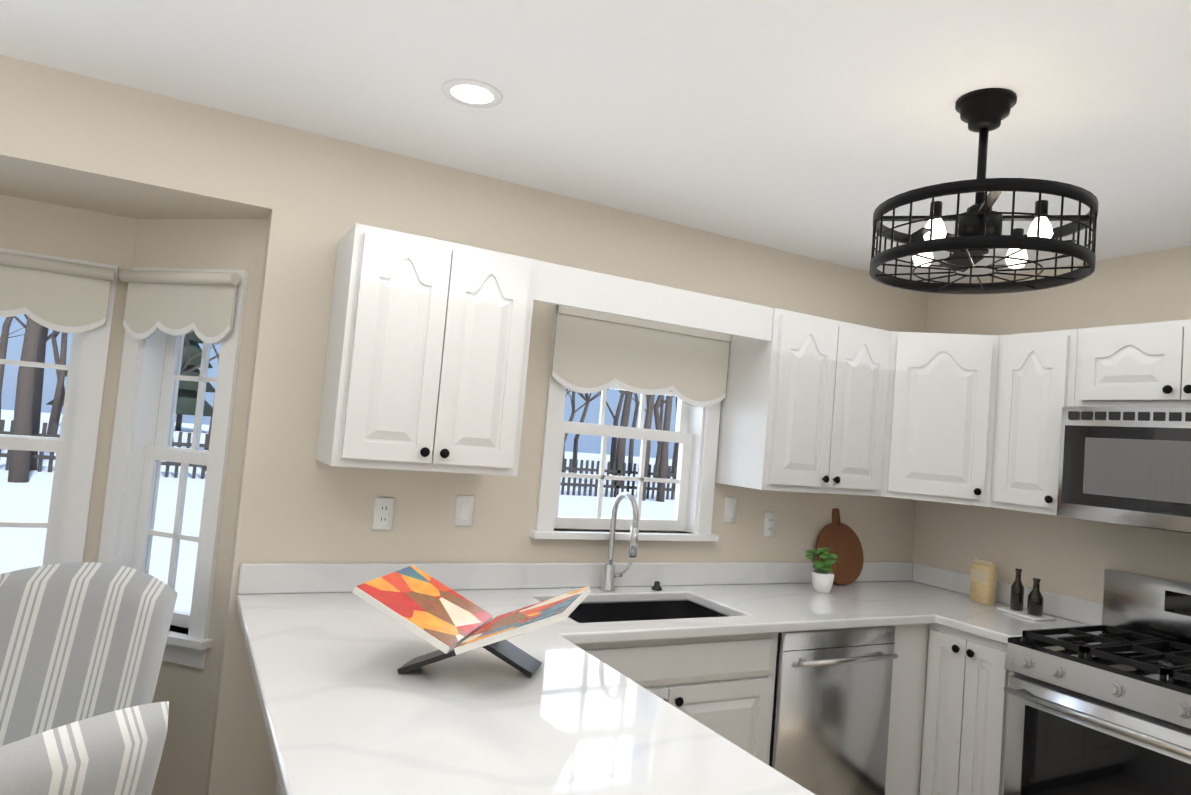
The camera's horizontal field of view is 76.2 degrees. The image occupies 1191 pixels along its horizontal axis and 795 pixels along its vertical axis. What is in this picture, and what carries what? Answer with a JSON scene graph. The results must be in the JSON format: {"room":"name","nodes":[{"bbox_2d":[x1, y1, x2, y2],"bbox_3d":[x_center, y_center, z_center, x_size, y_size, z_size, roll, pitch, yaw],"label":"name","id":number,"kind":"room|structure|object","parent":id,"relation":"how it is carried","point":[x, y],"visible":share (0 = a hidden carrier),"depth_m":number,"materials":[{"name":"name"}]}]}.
{"room":"kitchen and dining room","nodes":[
{"label":"kitchen and dining room","id":0,"kind":"room"},
{"bbox_2d":[0,55,928,794],"bbox_3d":[-1.175,0.337,2.928,6.450,2.490,0.750,6,-3,-28],"label":"wall","id":1,"kind":"structure","parent":0,"point":[297,501],"depth_m":2.68,"materials":[{"name":"beige paint"}]},
{"bbox_2d":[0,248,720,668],"bbox_3d":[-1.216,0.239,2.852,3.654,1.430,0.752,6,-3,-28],"label":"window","id":2,"kind":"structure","parent":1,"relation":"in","point":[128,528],"depth_m":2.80,"materials":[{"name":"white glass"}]},
{"bbox_2d":[551,305,730,406],"bbox_3d":[0.212,-0.165,3.211,0.860,0.355,0.031,6,-3,-28],"label":"shade valance","id":3,"kind":"object","parent":2,"relation":"attached to","point":[594,351],"visible":0.98,"depth_m":3.18,"materials":[{"name":"fabric"}]},
{"bbox_2d":[372,497,394,529],"bbox_3d":[-0.759,0.417,2.720,0.070,0.114,0.009,6,-3,-28],"label":"electrical outlet plate","id":4,"kind":"object","parent":1,"relation":"attached to","point":[383,514],"depth_m":2.72,"materials":[{"name":"white plastic"}]},
{"bbox_2d":[316,223,536,475],"bbox_3d":[-0.574,-0.136,2.618,0.620,0.760,0.368,6,-3,-28],"label":"upper cabinet","id":5,"kind":"object","parent":1,"relation":"attached to","point":[426,363],"visible":1,"depth_m":2.47,"materials":[{"name":"white paint"}]},
{"bbox_2d":[533,260,772,340],"bbox_3d":[0.259,-0.360,2.931,1.086,0.140,0.020,6,-3,-28],"label":"valance board","id":6,"kind":"object","parent":5,"relation":"attached to","point":[562,285],"visible":0.86,"depth_m":2.89,"materials":[{"name":"white paint"}]},
{"bbox_2d":[454,495,473,525],"bbox_3d":[-0.494,0.427,2.861,0.070,0.114,0.011,6,-3,-28],"label":"light switch","id":7,"kind":"object","parent":1,"relation":"attached to","point":[464,503],"depth_m":2.86,"materials":[{"name":"white plastic"}]},
{"bbox_2d":[723,497,736,522],"bbox_3d":[0.615,0.513,3.454,0.070,0.114,0.011,6,-3,-28],"label":"electrical outlet plate","id":8,"kind":"object","parent":1,"relation":"attached to","point":[730,506],"depth_m":3.45,"materials":[{"name":"white plastic"}]},
{"bbox_2d":[763,512,775,536],"bbox_3d":[0.820,0.596,3.564,0.070,0.114,0.009,6,-3,-28],"label":"electrical outlet plate","id":9,"kind":"object","parent":1,"relation":"attached to","point":[770,517],"depth_m":3.56,"materials":[{"name":"white plastic"}]},
{"bbox_2d":[715,308,890,495],"bbox_3d":[0.962,0.039,3.439,0.700,0.760,0.368,6,-3,-28],"label":"upper cabinet","id":10,"kind":"object","parent":1,"relation":"attached to","point":[803,405],"visible":1,"depth_m":3.28,"materials":[{"name":"white paint"}]},
{"bbox_2d":[0,0,1190,282],"bbox_3d":[-0.413,-0.950,1.617,6.600,0.060,3.900,6,-3,-28],"label":"ceiling","id":11,"kind":"structure","parent":0,"point":[818,128],"depth_m":2.12,"materials":[{"name":"white paint"}]},
{"bbox_2d":[442,79,502,107],"bbox_3d":[-0.358,-0.881,2.202,0.176,0.006,0.176,6,-3,-28],"label":"recessed light","id":12,"kind":"object","parent":11,"relation":"in","point":[474,92],"visible":1,"depth_m":2.19,"materials":[{"name":"white plastic"}]},
{"bbox_2d":[869,88,1098,293],"bbox_3d":[1.002,-0.549,1.975,0.518,0.459,0.518,6,-3,-28],"label":"pendant","id":13,"kind":"object","parent":11,"relation":"hanging from","point":[973,239],"visible":1,"depth_m":1.92,"materials":[{"name":"black metal"}]},
{"bbox_2d":[913,246,1190,756],"bbox_3d":[2.467,0.638,2.767,0.150,2.490,2.910,6,-3,-28],"label":"wall","id":14,"kind":"structure","parent":0,"point":[1070,556],"depth_m":3.40,"materials":[{"name":"beige paint"}]},
{"bbox_2d":[881,331,999,506],"bbox_3d":[1.613,0.105,3.634,0.638,0.760,0.638,6,-3,-28],"label":"upper cabinet","id":15,"kind":"object","parent":14,"relation":"attached to","point":[940,419],"visible":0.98,"depth_m":3.40,"materials":[{"name":"white paint"}]},
{"bbox_2d":[990,329,1077,515],"bbox_3d":[1.962,0.115,3.266,0.368,0.760,0.336,6,-3,-28],"label":"upper cabinet","id":16,"kind":"object","parent":14,"relation":"attached to","point":[1036,382],"visible":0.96,"depth_m":3.19,"materials":[{"name":"white paint"}]},
{"bbox_2d":[1074,319,1190,406],"bbox_3d":[2.240,-0.108,2.794,0.368,0.320,0.758,6,-3,-28],"label":"upper cabinet","id":17,"kind":"object","parent":14,"relation":"attached to","point":[1141,365],"visible":0.98,"depth_m":2.86,"materials":[{"name":"white paint"}]},
{"bbox_2d":[1056,406,1190,532],"bbox_3d":[2.187,0.268,2.762,0.416,0.434,0.756,6,-3,-28],"label":"microwave","id":18,"kind":"object","parent":17,"relation":"attached to","point":[1130,466],"visible":1,"depth_m":2.78,"materials":[{"name":"metal"}]},
{"bbox_3d":[-0.629,1.587,1.481,6.600,0.060,3.900,6,-3,-28],"label":"floor","id":19,"kind":"structure","parent":0,"visible":0},
{"bbox_2d":[0,701,168,794],"bbox_3d":[-1.105,0.969,1.117,0.665,1.050,0.590,4,-3,19],"label":"dining chair","id":20,"kind":"object","parent":19,"relation":"on","point":[118,752],"visible":1,"depth_m":1.12,"materials":[{"name":"fabric"}]},
{"bbox_2d":[0,562,177,746],"bbox_3d":[-1.631,1.007,2.105,0.590,0.992,0.665,5,-3,4],"label":"dining chair","id":21,"kind":"object","parent":19,"relation":"on","point":[79,641],"visible":0.62,"depth_m":2.32,"materials":[{"name":"fabric"}]},
{"bbox_2d":[275,778,280,794],"bbox_3d":[-0.685,1.168,2.535,0.652,0.876,0.390,6,-3,-28],"label":"base cabinet","id":22,"kind":"object","parent":19,"relation":"on","point":[278,791],"depth_m":2.38,"materials":[{"name":"white paint"}]},
{"bbox_2d":[236,562,1002,645],"bbox_3d":[0.405,0.774,2.969,3.248,0.137,0.660,6,-3,-28],"label":"countertop","id":23,"kind":"structure","parent":22,"relation":"on","point":[277,604],"depth_m":2.89,"materials":[{"name":"stone"}]},
{"bbox_2d":[600,492,661,591],"bbox_3d":[0.201,0.588,3.064,0.282,0.405,0.216,6,-3,-28],"label":"faucet","id":24,"kind":"object","parent":23,"relation":"on","point":[609,574],"visible":1,"depth_m":3.05,"materials":[{"name":"metal"}]},
{"bbox_2d":[568,600,727,622],"bbox_3d":[0.158,0.919,2.838,0.740,0.204,0.420,6,-3,-28],"label":"sink basin","id":25,"kind":"object","parent":23,"relation":"in","point":[612,612],"visible":0.06,"depth_m":3.07,"materials":[{"name":"black metal"}]},
{"bbox_2d":[805,548,837,592],"bbox_3d":[1.034,0.786,3.457,0.136,0.195,0.132,6,-3,-28],"label":"herb plant","id":26,"kind":"object","parent":23,"relation":"on","point":[822,579],"visible":1,"depth_m":3.43,"materials":[{"name":"green plant"}]},
{"bbox_2d":[816,508,863,584],"bbox_3d":[1.197,0.730,3.726,0.300,0.362,0.106,6,-3,-28],"label":"cutting board","id":27,"kind":"object","parent":23,"relation":"on","point":[836,536],"visible":0.94,"depth_m":3.72,"materials":[{"name":"brown wood"}]},
{"bbox_2d":[576,600,928,794],"bbox_3d":[0.451,1.290,2.998,1.800,0.877,0.646,6,-3,-28],"label":"base cabinet","id":28,"kind":"object","parent":19,"relation":"on","point":[723,686],"visible":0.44,"depth_m":2.71,"materials":[{"name":"white paint"}]},
{"bbox_2d":[246,630,815,794],"bbox_3d":[-0.207,0.698,1.594,0.870,0.037,1.188,6,-3,-28],"label":"countertop","id":29,"kind":"structure","parent":28,"relation":"on","point":[347,708],"depth_m":1.55,"materials":[{"name":"stone"}]},
{"bbox_2d":[352,565,590,677],"bbox_3d":[-0.302,0.581,1.914,0.516,0.210,0.340,4,-3,10],"label":"cookbook stand","id":30,"kind":"object","parent":29,"relation":"on","point":[447,622],"visible":1,"depth_m":1.88,"materials":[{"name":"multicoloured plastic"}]},
{"bbox_2d":[769,626,897,794],"bbox_3d":[0.784,1.329,3.156,0.592,0.873,0.681,6,-3,-28],"label":"dishwasher","id":31,"kind":"object","parent":19,"relation":"on","point":[831,713],"visible":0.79,"depth_m":2.90,"materials":[{"name":"metal"}]},
{"bbox_2d":[919,623,1013,794],"bbox_3d":[1.711,1.405,3.144,0.666,0.877,0.376,6,-3,-28],"label":"base cabinet","id":32,"kind":"object","parent":19,"relation":"on","point":[965,719],"visible":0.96,"depth_m":3.00,"materials":[{"name":"white paint"}]},
{"bbox_2d":[936,582,1102,644],"bbox_3d":[1.772,0.900,3.147,0.655,0.137,0.316,6,-3,-28],"label":"countertop","id":33,"kind":"structure","parent":32,"relation":"on","point":[957,611],"depth_m":3.24,"materials":[{"name":"stone"}]},
{"bbox_2d":[970,558,996,604],"bbox_3d":[1.802,0.855,3.526,0.057,0.195,0.112,6,-3,-16],"label":"package","id":34,"kind":"object","parent":33,"relation":"on","point":[983,578],"visible":1,"depth_m":3.49,"materials":[{"name":"paper"}]},
{"bbox_2d":[996,568,1054,620],"bbox_3d":[1.876,0.851,3.305,0.120,0.192,0.200,6,-3,-18],"label":"tray","id":35,"kind":"object","parent":33,"relation":"on","point":[1034,610],"visible":1,"depth_m":3.27,"materials":[{"name":"white ceramic"}]},
{"bbox_2d":[1003,569,1190,794],"bbox_3d":[1.965,1.254,2.635,0.727,1.165,0.756,6,-3,-28],"label":"range","id":36,"kind":"object","parent":19,"relation":"on","point":[1104,708],"visible":1,"depth_m":2.64,"materials":[{"name":"metal"}]},
{"label":"outside","id":37,"kind":"structure","parent":0,"visible":0},
{"bbox_2d":[0,409,673,611],"bbox_3d":[-17.516,2.575,39.563,120.000,0.100,79.200,6,-3,-28],"label":"snow","id":38,"kind":"object","parent":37,"point":[34,499],"depth_m":13.85,"materials":[{"name":"white snow"}]},
{"bbox_2d":[0,420,676,499],"bbox_3d":[2.276,2.843,25.886,66.050,1.350,0.120,6,-3,-28],"label":"fence","id":39,"kind":"object","parent":38,"relation":"on","point":[205,446],"depth_m":24.29,"materials":[{"name":"black metal"}]},
{"bbox_2d":[0,314,678,501],"bbox_3d":[-1.035,-2.090,50.280,70.046,13.264,58.929,6,-3,-28],"label":"trees","id":40,"kind":"object","parent":38,"relation":"on","point":[23,391],"depth_m":26.88,"materials":[{"name":"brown plant"}]}
]}

